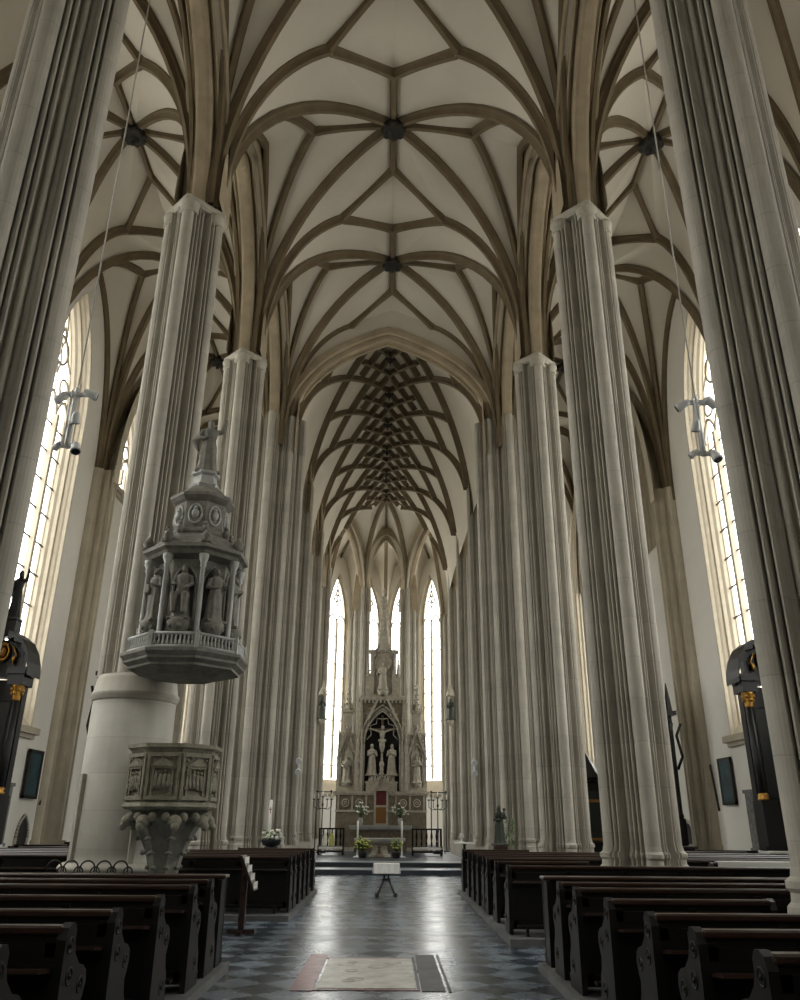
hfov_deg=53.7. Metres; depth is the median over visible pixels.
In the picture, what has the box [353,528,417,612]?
wall
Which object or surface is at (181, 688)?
pillar
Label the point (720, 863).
cloth
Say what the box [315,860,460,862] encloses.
trim
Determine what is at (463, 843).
table
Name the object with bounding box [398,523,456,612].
wall
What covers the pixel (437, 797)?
candelabrum
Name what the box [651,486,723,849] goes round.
pillar
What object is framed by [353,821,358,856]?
candle
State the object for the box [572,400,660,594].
wall
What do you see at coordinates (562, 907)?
pew
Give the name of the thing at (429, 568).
wall
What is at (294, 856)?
pew
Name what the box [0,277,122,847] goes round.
wall
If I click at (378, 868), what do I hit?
sign stand
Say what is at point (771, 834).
altar
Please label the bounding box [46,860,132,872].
railing
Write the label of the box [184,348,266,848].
pillar
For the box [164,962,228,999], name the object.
platform
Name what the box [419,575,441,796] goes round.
window
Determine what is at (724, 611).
window
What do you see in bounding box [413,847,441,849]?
cushion
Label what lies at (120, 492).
window
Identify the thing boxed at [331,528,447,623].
ceiling
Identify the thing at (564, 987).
platform
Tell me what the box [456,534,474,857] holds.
pillar
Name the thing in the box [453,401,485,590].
wall
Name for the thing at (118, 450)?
wall
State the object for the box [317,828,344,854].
bench
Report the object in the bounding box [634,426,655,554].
window
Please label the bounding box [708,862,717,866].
pew
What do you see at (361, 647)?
pillar
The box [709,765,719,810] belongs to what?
bar
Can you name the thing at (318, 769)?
pillar
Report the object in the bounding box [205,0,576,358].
ceiling
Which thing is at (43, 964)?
pew
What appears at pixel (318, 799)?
candelabrum
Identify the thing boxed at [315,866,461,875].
step
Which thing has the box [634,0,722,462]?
pendant light
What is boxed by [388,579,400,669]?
window
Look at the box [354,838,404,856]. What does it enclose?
altar table
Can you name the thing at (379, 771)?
altar
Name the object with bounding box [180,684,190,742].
window
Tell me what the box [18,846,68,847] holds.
pew
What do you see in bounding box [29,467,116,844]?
pillar
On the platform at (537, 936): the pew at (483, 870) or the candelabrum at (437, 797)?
the pew at (483, 870)
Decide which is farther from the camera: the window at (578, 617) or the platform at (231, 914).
the window at (578, 617)
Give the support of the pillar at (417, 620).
on the floor
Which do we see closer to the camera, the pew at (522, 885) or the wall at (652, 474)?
the pew at (522, 885)
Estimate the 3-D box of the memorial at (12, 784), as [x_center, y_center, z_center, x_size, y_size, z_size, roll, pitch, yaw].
[-11.654,9.146,22.993,0.120,1.760,1.150,1,-22,-1]
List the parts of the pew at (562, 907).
rail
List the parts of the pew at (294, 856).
rail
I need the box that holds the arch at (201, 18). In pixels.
[174,0,328,566]
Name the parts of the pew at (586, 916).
rail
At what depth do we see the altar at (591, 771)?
33.95 m
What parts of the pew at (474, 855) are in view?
rail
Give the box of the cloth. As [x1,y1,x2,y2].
[714,861,790,866]
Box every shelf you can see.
[317,846,342,851]
[412,846,442,852]
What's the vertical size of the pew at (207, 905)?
0.990 m
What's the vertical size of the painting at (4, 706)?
2.300 m
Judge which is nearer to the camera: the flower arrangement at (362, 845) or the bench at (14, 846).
the bench at (14, 846)
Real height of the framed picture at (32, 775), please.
1.460 m
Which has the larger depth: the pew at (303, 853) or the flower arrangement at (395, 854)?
the flower arrangement at (395, 854)
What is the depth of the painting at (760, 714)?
21.50 m
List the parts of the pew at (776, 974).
rail, backrest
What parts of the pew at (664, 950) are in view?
rail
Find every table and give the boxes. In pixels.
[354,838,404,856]
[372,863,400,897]
[454,842,474,868]
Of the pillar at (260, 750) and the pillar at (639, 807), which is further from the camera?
the pillar at (260, 750)
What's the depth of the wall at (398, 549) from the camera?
57.45 m
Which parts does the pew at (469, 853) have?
rail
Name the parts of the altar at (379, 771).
cornice, tabernacle door, red panel, central frame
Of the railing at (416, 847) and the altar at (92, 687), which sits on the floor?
the altar at (92, 687)
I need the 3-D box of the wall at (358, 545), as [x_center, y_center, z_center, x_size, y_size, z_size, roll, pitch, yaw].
[-3.826,2.474,55.276,0.600,8.600,5.708,-9,-24,21]
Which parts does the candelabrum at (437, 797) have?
stem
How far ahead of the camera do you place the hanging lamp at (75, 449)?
13.55 m
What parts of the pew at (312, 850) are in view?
rail, backrest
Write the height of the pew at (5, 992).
0.990 m
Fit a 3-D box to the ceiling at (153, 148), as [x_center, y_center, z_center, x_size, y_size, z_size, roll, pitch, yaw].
[-8.495,-5.472,28.874,6.855,9.459,35.925,1,-22,-1]
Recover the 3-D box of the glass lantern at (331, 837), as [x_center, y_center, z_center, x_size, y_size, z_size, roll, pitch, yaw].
[-3.206,15.899,36.995,0.240,0.550,0.240,1,-22,-1]
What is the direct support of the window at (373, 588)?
in the wall at (429, 568)
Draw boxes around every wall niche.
[12,814,28,845]
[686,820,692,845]
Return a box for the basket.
[121,743,222,810]
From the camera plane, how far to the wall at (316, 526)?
44.51 m
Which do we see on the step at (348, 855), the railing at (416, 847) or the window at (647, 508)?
the railing at (416, 847)
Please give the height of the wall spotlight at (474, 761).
0.718 m
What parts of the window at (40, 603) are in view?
sill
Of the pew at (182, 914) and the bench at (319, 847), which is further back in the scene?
the bench at (319, 847)
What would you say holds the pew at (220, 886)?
on the platform at (202, 985)
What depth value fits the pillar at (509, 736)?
29.09 m
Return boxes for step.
[315,845,461,867]
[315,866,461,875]
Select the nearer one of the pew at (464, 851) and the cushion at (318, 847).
the pew at (464, 851)
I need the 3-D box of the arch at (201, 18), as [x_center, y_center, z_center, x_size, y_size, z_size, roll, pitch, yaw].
[-4.959,-6.271,33.247,1.620,9.100,41.684,1,-22,-1]
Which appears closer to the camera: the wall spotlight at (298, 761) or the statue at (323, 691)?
the wall spotlight at (298, 761)
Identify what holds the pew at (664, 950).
on the platform at (564, 987)
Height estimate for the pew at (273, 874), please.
0.990 m
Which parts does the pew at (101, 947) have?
rail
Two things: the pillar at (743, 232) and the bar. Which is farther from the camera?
the bar
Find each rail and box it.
[314,790,331,850]
[430,791,448,851]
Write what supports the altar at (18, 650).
on the floor
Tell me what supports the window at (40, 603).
in the wall at (19, 806)
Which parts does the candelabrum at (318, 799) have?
stem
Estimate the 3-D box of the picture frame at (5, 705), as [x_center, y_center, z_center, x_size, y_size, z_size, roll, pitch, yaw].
[-11.113,6.625,21.308,0.805,2.430,0.045,1,-22,-1]
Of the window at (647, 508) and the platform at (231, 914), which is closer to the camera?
the platform at (231, 914)
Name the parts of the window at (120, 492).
sill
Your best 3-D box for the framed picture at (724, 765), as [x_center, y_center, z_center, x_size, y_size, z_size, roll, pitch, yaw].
[10.748,9.249,25.981,0.080,1.460,1.040,1,-22,-1]
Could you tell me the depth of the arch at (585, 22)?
20.66 m
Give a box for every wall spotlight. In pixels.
[295,757,301,774]
[472,759,477,776]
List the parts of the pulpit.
turret moulding, turret cornice, relief panel, relief panel, relief panel, relief panel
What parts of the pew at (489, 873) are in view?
backrest, rail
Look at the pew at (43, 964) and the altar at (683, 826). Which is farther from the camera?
the altar at (683, 826)
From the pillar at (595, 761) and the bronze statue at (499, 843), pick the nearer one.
the bronze statue at (499, 843)
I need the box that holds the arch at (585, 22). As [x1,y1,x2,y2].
[484,0,607,449]
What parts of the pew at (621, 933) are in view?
rail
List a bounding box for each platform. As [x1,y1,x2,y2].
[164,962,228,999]
[224,889,316,921]
[458,889,544,946]
[538,962,601,999]
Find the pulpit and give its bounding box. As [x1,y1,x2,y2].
[56,672,222,873]
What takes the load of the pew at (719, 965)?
on the platform at (564, 987)
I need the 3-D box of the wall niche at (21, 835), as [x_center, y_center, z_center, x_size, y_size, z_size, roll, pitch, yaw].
[-11.729,10.615,24.390,0.100,1.737,0.940,1,-22,-1]
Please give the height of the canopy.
5.230 m
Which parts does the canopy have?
volute knob, niche moulding, volute knob, corner knob, niche moulding, soffit plate, balustrade rail, corner knob, volute knob, niche moulding, niche moulding, corner knob, corner knob, volute knob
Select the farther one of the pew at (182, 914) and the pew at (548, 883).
the pew at (548, 883)
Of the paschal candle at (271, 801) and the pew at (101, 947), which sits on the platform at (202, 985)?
the pew at (101, 947)
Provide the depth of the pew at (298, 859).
17.00 m
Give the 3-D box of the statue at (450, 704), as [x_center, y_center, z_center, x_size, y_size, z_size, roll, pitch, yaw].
[3.048,12.301,47.666,0.554,2.650,0.588,-9,-24,22]
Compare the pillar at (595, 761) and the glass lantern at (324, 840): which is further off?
the pillar at (595, 761)
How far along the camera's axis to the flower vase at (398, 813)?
41.38 m
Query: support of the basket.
on the pulpit
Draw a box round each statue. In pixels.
[317,680,327,724]
[445,682,455,726]
[491,805,514,849]
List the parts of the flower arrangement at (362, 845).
pot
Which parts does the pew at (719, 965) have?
rail, backrest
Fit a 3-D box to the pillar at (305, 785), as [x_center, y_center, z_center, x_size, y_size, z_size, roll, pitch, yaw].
[-5.012,9.769,41.959,1.154,17.000,1.154,-20,-30,40]
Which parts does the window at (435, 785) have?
sill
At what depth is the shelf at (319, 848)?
36.36 m
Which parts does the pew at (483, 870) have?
rail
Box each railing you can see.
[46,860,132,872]
[411,828,442,855]
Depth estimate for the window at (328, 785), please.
60.26 m
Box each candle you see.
[265,800,272,846]
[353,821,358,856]
[400,821,404,857]
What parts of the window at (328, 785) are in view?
sill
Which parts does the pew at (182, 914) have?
rail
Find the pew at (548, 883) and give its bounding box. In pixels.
[539,875,787,967]
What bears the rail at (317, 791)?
on the step at (348, 855)
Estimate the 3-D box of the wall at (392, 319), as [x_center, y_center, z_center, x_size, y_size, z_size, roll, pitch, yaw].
[-0.366,-6.219,34.344,10.400,8.100,0.700,1,-22,-1]
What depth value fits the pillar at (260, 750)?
29.02 m
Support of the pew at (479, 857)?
on the platform at (537, 936)
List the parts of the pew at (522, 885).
rail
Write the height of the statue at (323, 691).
2.650 m
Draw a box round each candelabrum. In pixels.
[313,791,332,852]
[428,792,447,853]
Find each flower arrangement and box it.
[353,836,371,857]
[390,837,402,857]
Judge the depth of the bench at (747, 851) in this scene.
23.05 m
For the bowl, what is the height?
0.220 m
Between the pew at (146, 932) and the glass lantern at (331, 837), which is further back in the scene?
the glass lantern at (331, 837)
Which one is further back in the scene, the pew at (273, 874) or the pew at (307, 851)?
the pew at (307, 851)
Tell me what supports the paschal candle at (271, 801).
on the floor
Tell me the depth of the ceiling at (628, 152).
26.41 m
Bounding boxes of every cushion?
[318,847,341,848]
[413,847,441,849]
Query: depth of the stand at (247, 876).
12.93 m
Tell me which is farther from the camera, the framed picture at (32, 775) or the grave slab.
the framed picture at (32, 775)
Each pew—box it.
[0,848,309,895]
[0,849,305,899]
[0,851,301,903]
[0,853,296,909]
[0,854,292,913]
[0,872,229,967]
[0,878,216,977]
[0,883,200,993]
[0,894,169,999]
[0,908,129,999]
[0,922,85,999]
[0,944,21,999]
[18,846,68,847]
[238,847,315,890]
[461,849,528,891]
[467,851,773,896]
[471,852,788,900]
[475,854,789,905]
[481,856,789,910]
[485,857,789,914]
[493,860,589,922]
[504,865,789,936]
[553,881,786,979]
[568,886,790,995]
[598,897,777,999]
[636,911,799,999]
[678,927,799,999]
[685,851,746,852]
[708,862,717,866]
[742,949,799,999]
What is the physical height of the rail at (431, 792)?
3.020 m
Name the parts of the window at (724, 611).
sill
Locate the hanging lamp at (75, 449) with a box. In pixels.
[51,0,149,454]
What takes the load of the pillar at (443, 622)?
on the floor
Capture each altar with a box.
[0,569,40,846]
[64,671,97,844]
[332,588,428,851]
[585,753,602,851]
[665,683,697,849]
[726,639,788,854]
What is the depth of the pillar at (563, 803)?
22.60 m
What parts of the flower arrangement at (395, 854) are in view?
pot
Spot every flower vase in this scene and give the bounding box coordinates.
[353,802,368,824]
[391,803,408,824]
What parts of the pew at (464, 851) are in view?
backrest, rail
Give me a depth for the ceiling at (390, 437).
43.03 m
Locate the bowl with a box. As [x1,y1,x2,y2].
[261,839,281,846]
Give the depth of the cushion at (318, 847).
36.36 m
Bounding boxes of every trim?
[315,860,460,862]
[315,867,460,870]
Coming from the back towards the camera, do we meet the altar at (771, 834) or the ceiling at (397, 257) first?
the ceiling at (397, 257)
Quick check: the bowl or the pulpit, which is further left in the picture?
the pulpit
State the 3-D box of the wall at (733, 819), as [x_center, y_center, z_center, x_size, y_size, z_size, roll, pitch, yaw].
[10.999,-2.055,22.772,0.001,24.600,58.300,1,-22,-1]
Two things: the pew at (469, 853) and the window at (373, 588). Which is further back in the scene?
the window at (373, 588)
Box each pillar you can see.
[0,0,129,651]
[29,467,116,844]
[97,193,225,677]
[172,684,186,742]
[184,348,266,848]
[226,410,306,849]
[283,485,313,847]
[296,531,323,847]
[311,567,331,851]
[349,619,353,702]
[352,587,370,790]
[400,588,415,791]
[416,620,417,688]
[440,613,450,849]
[448,576,461,855]
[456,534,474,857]
[466,488,486,848]
[474,413,539,851]
[513,352,594,851]
[550,199,689,866]
[581,592,596,768]
[649,0,799,913]
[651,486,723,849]
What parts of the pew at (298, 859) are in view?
rail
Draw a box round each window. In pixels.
[0,293,91,738]
[116,411,136,504]
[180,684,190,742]
[323,573,349,795]
[369,579,381,649]
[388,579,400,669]
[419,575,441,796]
[568,512,594,765]
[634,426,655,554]
[683,311,752,746]
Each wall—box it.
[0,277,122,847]
[108,389,200,486]
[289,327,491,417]
[294,397,331,588]
[305,310,479,375]
[322,519,371,612]
[322,556,451,846]
[332,524,364,587]
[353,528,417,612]
[366,527,404,598]
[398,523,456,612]
[407,528,423,587]
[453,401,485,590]
[565,186,799,849]
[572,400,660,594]
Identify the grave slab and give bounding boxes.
[289,954,451,992]
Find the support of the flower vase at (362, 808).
on the altar at (379, 771)
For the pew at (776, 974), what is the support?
on the platform at (564, 987)
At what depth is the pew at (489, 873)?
15.33 m
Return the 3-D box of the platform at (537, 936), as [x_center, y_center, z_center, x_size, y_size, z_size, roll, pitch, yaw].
[5.985,8.517,16.351,8.800,0.096,9.650,1,-22,-1]
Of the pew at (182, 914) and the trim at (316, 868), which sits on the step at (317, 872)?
the trim at (316, 868)
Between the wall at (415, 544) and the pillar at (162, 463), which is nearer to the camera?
the pillar at (162, 463)
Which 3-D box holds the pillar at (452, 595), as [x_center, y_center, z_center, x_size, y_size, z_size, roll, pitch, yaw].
[3.656,12.408,48.246,1.154,17.000,1.154,-20,-30,40]
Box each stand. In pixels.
[226,855,257,935]
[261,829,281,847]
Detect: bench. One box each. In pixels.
[8,845,68,847]
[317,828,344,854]
[684,850,760,853]
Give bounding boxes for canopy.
[120,420,247,683]
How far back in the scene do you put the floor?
11.85 m
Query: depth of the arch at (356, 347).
33.99 m
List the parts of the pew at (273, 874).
rail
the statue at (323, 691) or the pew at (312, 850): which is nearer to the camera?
the pew at (312, 850)
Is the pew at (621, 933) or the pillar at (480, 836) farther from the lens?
the pillar at (480, 836)
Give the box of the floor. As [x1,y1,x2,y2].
[198,849,566,999]
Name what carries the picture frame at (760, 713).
attached to the altar at (771, 834)
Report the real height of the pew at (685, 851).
0.990 m
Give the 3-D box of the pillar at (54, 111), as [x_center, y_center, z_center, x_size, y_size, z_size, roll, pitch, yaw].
[-4.829,-2.707,9.895,1.368,15.830,1.368,-19,-29,39]
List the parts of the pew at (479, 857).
backrest, rail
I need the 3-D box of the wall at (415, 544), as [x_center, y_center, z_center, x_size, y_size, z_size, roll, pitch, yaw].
[2.174,2.546,55.335,0.600,8.600,5.970,12,-25,-27]
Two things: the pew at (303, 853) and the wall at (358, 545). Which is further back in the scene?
the wall at (358, 545)
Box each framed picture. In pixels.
[20,749,44,798]
[716,757,737,804]
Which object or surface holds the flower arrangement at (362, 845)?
on the step at (348, 855)
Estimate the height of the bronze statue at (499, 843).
2.258 m
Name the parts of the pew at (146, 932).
rail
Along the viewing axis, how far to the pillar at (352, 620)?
60.91 m
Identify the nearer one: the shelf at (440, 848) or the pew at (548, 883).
the pew at (548, 883)
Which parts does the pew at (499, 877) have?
rail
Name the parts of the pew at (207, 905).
rail, backrest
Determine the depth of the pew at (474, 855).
17.93 m
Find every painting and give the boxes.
[0,702,9,752]
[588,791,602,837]
[755,709,779,797]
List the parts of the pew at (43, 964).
backrest, rail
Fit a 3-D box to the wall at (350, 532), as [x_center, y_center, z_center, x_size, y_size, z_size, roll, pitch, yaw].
[-3.837,3.938,54.677,0.794,6.238,7.582,-9,-24,21]
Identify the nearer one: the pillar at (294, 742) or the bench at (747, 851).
the bench at (747, 851)
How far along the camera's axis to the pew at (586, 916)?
8.31 m
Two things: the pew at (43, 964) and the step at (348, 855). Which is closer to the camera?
the pew at (43, 964)
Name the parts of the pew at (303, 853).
rail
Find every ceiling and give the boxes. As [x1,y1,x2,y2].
[0,0,269,469]
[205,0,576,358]
[267,201,514,447]
[294,347,486,589]
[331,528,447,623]
[512,0,799,514]
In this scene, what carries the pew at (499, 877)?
on the platform at (537, 936)
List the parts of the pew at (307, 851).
rail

